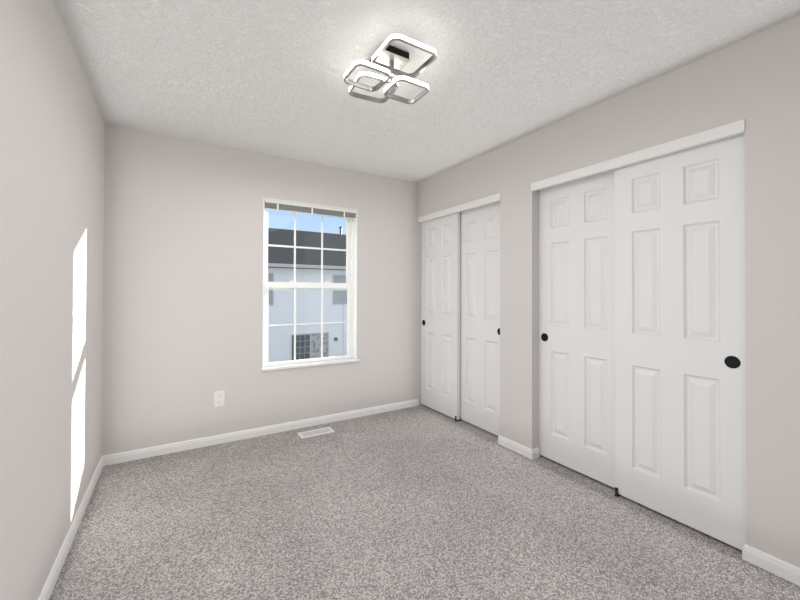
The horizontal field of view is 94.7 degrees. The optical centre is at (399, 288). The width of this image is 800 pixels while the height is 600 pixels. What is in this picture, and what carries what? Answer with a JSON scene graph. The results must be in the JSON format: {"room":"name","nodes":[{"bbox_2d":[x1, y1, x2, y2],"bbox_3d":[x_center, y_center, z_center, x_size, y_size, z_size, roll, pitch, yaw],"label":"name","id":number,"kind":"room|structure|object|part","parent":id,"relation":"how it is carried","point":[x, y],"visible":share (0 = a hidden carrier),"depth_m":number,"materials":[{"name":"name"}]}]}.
{"room":"empty bedroom","nodes":[
{"label":"empty bedroom","id":0,"kind":"room"},
{"bbox_2d":[0,0,104,599],"bbox_3d":[-1.149,0.030,0.931,0.120,2.440,4.267,0,-1,-31],"label":"wall","id":1,"kind":"structure","parent":0,"point":[52,125],"depth_m":1.44,"materials":[{"name":"grey paint"}]},
{"bbox_2d":[38,457,102,599],"bbox_3d":[-1.078,1.214,0.924,0.012,0.071,3.955,0,-1,-31],"label":"baseboard","id":2,"kind":"structure","parent":1,"relation":"attached to","point":[46,592],"depth_m":1.77,"materials":[{"name":"white paint"}]},
{"bbox_2d":[102,124,421,455],"bbox_3d":[-0.654,0.055,3.629,3.540,2.440,0.180,0,-1,-31],"label":"wall","id":3,"kind":"structure","parent":0,"point":[183,272],"depth_m":3.02,"materials":[{"name":"grey paint"}]},
{"bbox_2d":[214,390,224,406],"bbox_3d":[-1.477,0.902,3.009,0.080,0.128,0.009,0,-1,-31],"label":"wall outlet","id":4,"kind":"object","parent":3,"relation":"attached to","point":[219,396],"visible":1,"depth_m":3.01,"materials":[{"name":"white plastic"}]},
{"bbox_2d":[101,399,418,465],"bbox_3d":[-0.958,1.236,3.322,2.720,0.071,0.012,0,-1,-31],"label":"baseboard","id":5,"kind":"structure","parent":3,"relation":"attached to","point":[110,459],"depth_m":3.10,"materials":[{"name":"white paint"}]},
{"bbox_2d":[262,197,358,370],"bbox_3d":[-0.831,-0.035,3.478,0.920,1.509,0.150,0,-1,-31],"label":"window","id":6,"kind":"structure","parent":3,"relation":"in","point":[350,285],"depth_m":3.55,"materials":[{"name":"white plastic"}]},
{"bbox_2d":[268,213,345,282],"bbox_3d":[-0.868,-0.383,3.524,0.764,0.688,0.004,0,-1,-31],"label":"grille","id":7,"kind":"object","parent":6,"relation":"attached to","point":[294,246],"depth_m":3.51,"materials":[{"name":"white plastic"}]},
{"bbox_3d":[-0.863,-0.372,3.522,0.842,0.778,0.028,0,-1,-31],"label":"sash","id":8,"kind":"part","parent":6,"relation":"part of","materials":[{"name":"white plastic"}]},
{"bbox_3d":[-0.848,0.320,3.488,0.842,0.750,0.030,0,-1,-31],"label":"sash","id":9,"kind":"part","parent":6,"relation":"part of","materials":[{"name":"white plastic"}]},
{"bbox_2d":[268,288,347,359],"bbox_3d":[-0.852,0.333,3.487,0.764,0.671,0.004,0,-1,-31],"label":"grille","id":10,"kind":"object","parent":6,"relation":"attached to","point":[345,356],"depth_m":3.54,"materials":[{"name":"white plastic"}]},
{"bbox_2d":[265,198,355,219],"bbox_3d":[-0.815,-0.736,3.448,0.868,0.093,0.038,0,-1,-31],"label":"window blind","id":11,"kind":"object","parent":6,"relation":"attached to","point":[270,204],"visible":1,"depth_m":3.42,"materials":[{"name":"white plastic"}]},
{"bbox_3d":[-0.814,-0.695,3.447,0.862,0.010,0.026,0,-1,-31],"label":"rail","id":12,"kind":"part","parent":11,"relation":"part of","materials":[{"name":"grey plastic"}]},
{"bbox_3d":[-0.815,0.708,3.442,0.920,0.024,0.080,0,-1,-31],"label":"sill","id":13,"kind":"part","parent":6,"relation":"part of","materials":[{"name":"white paint"}]},
{"bbox_2d":[49,404,799,599],"bbox_3d":[0.356,1.323,1.843,3.660,0.120,4.267,0,-1,-31],"label":"floor","id":14,"kind":"structure","parent":0,"point":[416,502],"depth_m":1.92,"materials":[{"name":"carpet"}]},
{"bbox_2d":[297,427,334,438],"bbox_3d":[-0.737,1.265,3.240,0.296,0.012,0.128,0,-1,-31],"label":"floor vent","id":15,"kind":"object","parent":14,"relation":"in","point":[326,430],"visible":1,"depth_m":3.23,"materials":[{"name":"white metal"}]},
{"bbox_2d":[614,487,620,496],"bbox_3d":[1.363,1.244,2.275,0.103,0.052,0.020,0,-1,-31],"label":"guide","id":16,"kind":"object","parent":14,"relation":"on","point":[616,488],"visible":0.45,"depth_m":2.25,"materials":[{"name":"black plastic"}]},
{"bbox_2d":[53,0,799,182],"bbox_3d":[0.365,-1.237,1.865,3.660,0.120,4.267,0,-1,-31],"label":"ceiling","id":17,"kind":"structure","parent":0,"point":[258,76],"depth_m":1.91,"materials":[{"name":"white paint"}]},
{"bbox_2d":[344,34,435,103],"bbox_3d":[-0.064,-1.108,1.890,0.431,0.140,0.541,0,-1,-31],"label":"ceiling light","id":18,"kind":"object","parent":17,"relation":"attached to","point":[388,60],"visible":1,"depth_m":1.85,"materials":[{"name":"silver metal"}]},
{"bbox_3d":[-0.164,-1.051,1.829,0.196,0.023,0.192,0,-1,-31],"label":"ring frame","id":19,"kind":"part","parent":18,"relation":"part of","materials":[{"name":"silver metal"}]},
{"bbox_3d":[-0.147,-1.094,2.016,0.226,0.023,0.226,0,-1,-26],"label":"ring frame","id":20,"kind":"part","parent":18,"relation":"part of","materials":[{"name":"silver metal"}]},
{"bbox_3d":[-0.043,-1.106,1.854,0.026,0.065,0.026,0,-1,-31],"label":"stem","id":21,"kind":"part","parent":18,"relation":"part of","materials":[{"name":"silver metal"}]},
{"bbox_3d":[-0.056,-1.140,1.873,0.150,0.003,0.168,0,-1,-31],"label":"canopy plate","id":22,"kind":"part","parent":18,"relation":"part of","materials":[{"name":"silver metal"}]},
{"bbox_3d":[0.017,-1.101,1.762,0.252,0.023,0.238,0,-1,-31],"label":"ring frame","id":23,"kind":"part","parent":18,"relation":"part of","materials":[{"name":"silver metal"}]},
{"bbox_3d":[0.033,-1.049,1.955,0.198,0.023,0.190,0,-1,-31],"label":"ring frame","id":24,"kind":"part","parent":18,"relation":"part of","materials":[{"name":"silver metal"}]},
{"bbox_2d":[419,15,799,567],"bbox_3d":[1.287,0.050,2.385,0.115,2.440,3.967,0,-1,-31],"label":"wall","id":25,"kind":"structure","parent":0,"point":[755,79],"depth_m":1.72,"materials":[{"name":"grey paint"}]},
{"bbox_2d":[421,212,459,419],"bbox_3d":[0.406,0.252,3.811,0.037,2.025,0.606,0,-1,-31],"label":"door","id":26,"kind":"structure","parent":25,"relation":"in","point":[440,237],"depth_m":3.76,"materials":[{"name":"white paint"}]},
{"bbox_2d":[418,193,500,222],"bbox_3d":[0.524,-0.756,3.547,0.030,0.059,1.195,0,-1,-31],"label":"trim","id":27,"kind":"structure","parent":25,"relation":"attached to","point":[490,199],"depth_m":3.44,"materials":[{"name":"white paint"}]},
{"bbox_2d":[460,201,499,435],"bbox_3d":[0.745,0.249,3.347,0.037,2.025,0.620,0,-1,-31],"label":"door","id":28,"kind":"structure","parent":25,"relation":"in","point":[479,226],"depth_m":3.34,"materials":[{"name":"white paint"}]},
{"bbox_2d":[498,435,539,459],"bbox_3d":[0.928,1.238,2.902,0.084,0.071,0.341,0,-1,-31],"label":"baseboard","id":29,"kind":"structure","parent":25,"relation":"attached to","point":[534,453],"depth_m":2.83,"materials":[{"name":"white paint"}]},
{"bbox_2d":[539,169,614,487],"bbox_3d":[1.234,0.244,2.546,0.037,2.025,0.618,0,-1,-31],"label":"door","id":30,"kind":"structure","parent":25,"relation":"in","point":[577,217],"depth_m":2.53,"materials":[{"name":"white paint"}]},
{"bbox_3d":[1.084,0.366,2.760,0.006,0.061,0.061,0,-1,-31],"label":"finger pull","id":31,"kind":"part","parent":30,"relation":"part of","materials":[{"name":"black metal"}]},
{"bbox_2d":[531,119,744,190],"bbox_3d":[1.313,-0.764,2.256,0.030,0.059,1.215,0,-1,-31],"label":"trim","id":32,"kind":"structure","parent":25,"relation":"attached to","point":[735,128],"depth_m":2.08,"materials":[{"name":"white paint"}]},
{"bbox_2d":[614,133,745,549],"bbox_3d":[1.501,0.240,2.020,0.037,2.025,0.616,0,-1,-31],"label":"door","id":33,"kind":"structure","parent":25,"relation":"in","point":[680,353],"depth_m":1.97,"materials":[{"name":"white paint"}]},
{"bbox_3d":[1.620,0.359,1.794,0.006,0.061,0.061,0,-1,-31],"label":"finger pull","id":34,"kind":"part","parent":33,"relation":"part of","materials":[{"name":"black metal"}]},
{"bbox_2d":[742,544,799,585],"bbox_3d":[1.945,1.226,1.194,0.038,0.071,1.262,0,-1,-31],"label":"baseboard","id":35,"kind":"structure","parent":25,"relation":"attached to","point":[787,571],"depth_m":1.64,"materials":[{"name":"white paint"}]},
{"label":"outside","id":36,"kind":"structure","parent":0,"visible":0},
{"bbox_3d":[-19.650,5.116,60.826,150.000,0.200,115.653,0,-1,-31],"label":"ground","id":37,"kind":"structure","parent":36,"visible":0},
{"bbox_2d":[268,227,346,362],"bbox_3d":[-6.969,0.022,26.736,32.600,9.470,10.010,0,-1,-31],"label":"neighbouring house","id":38,"kind":"structure","parent":37,"relation":"on","point":[280,259],"depth_m":22.57,"materials":[{"name":"white plastic"}]},
{"bbox_3d":[-7.775,0.044,21.008,0.950,1.720,0.012,0,-1,-31],"label":"pane","id":39,"kind":"part","parent":38,"relation":"part of","materials":[{"name":"grey glass"}]},
{"bbox_3d":[-6.333,3.736,21.828,0.120,1.920,0.074,0,-1,-31],"label":"dark trim","id":40,"kind":"part","parent":38,"relation":"part of","materials":[{"name":"grey"}]},
{"bbox_3d":[-5.871,3.711,22.146,0.900,1.820,0.014,0,-1,-31],"label":"door glass","id":41,"kind":"part","parent":38,"relation":"part of","materials":[{"name":"grey glass"}]},
{"bbox_3d":[-4.966,3.718,22.698,1.020,1.820,0.014,0,-1,-31],"label":"curtained glass","id":42,"kind":"part","parent":38,"relation":"part of","materials":[{"name":"white glass"}]},
{"bbox_3d":[-3.744,0.079,23.472,1.000,1.720,0.012,0,-1,-31],"label":"pane","id":43,"kind":"part","parent":38,"relation":"part of","materials":[{"name":"grey glass"}]}
]}

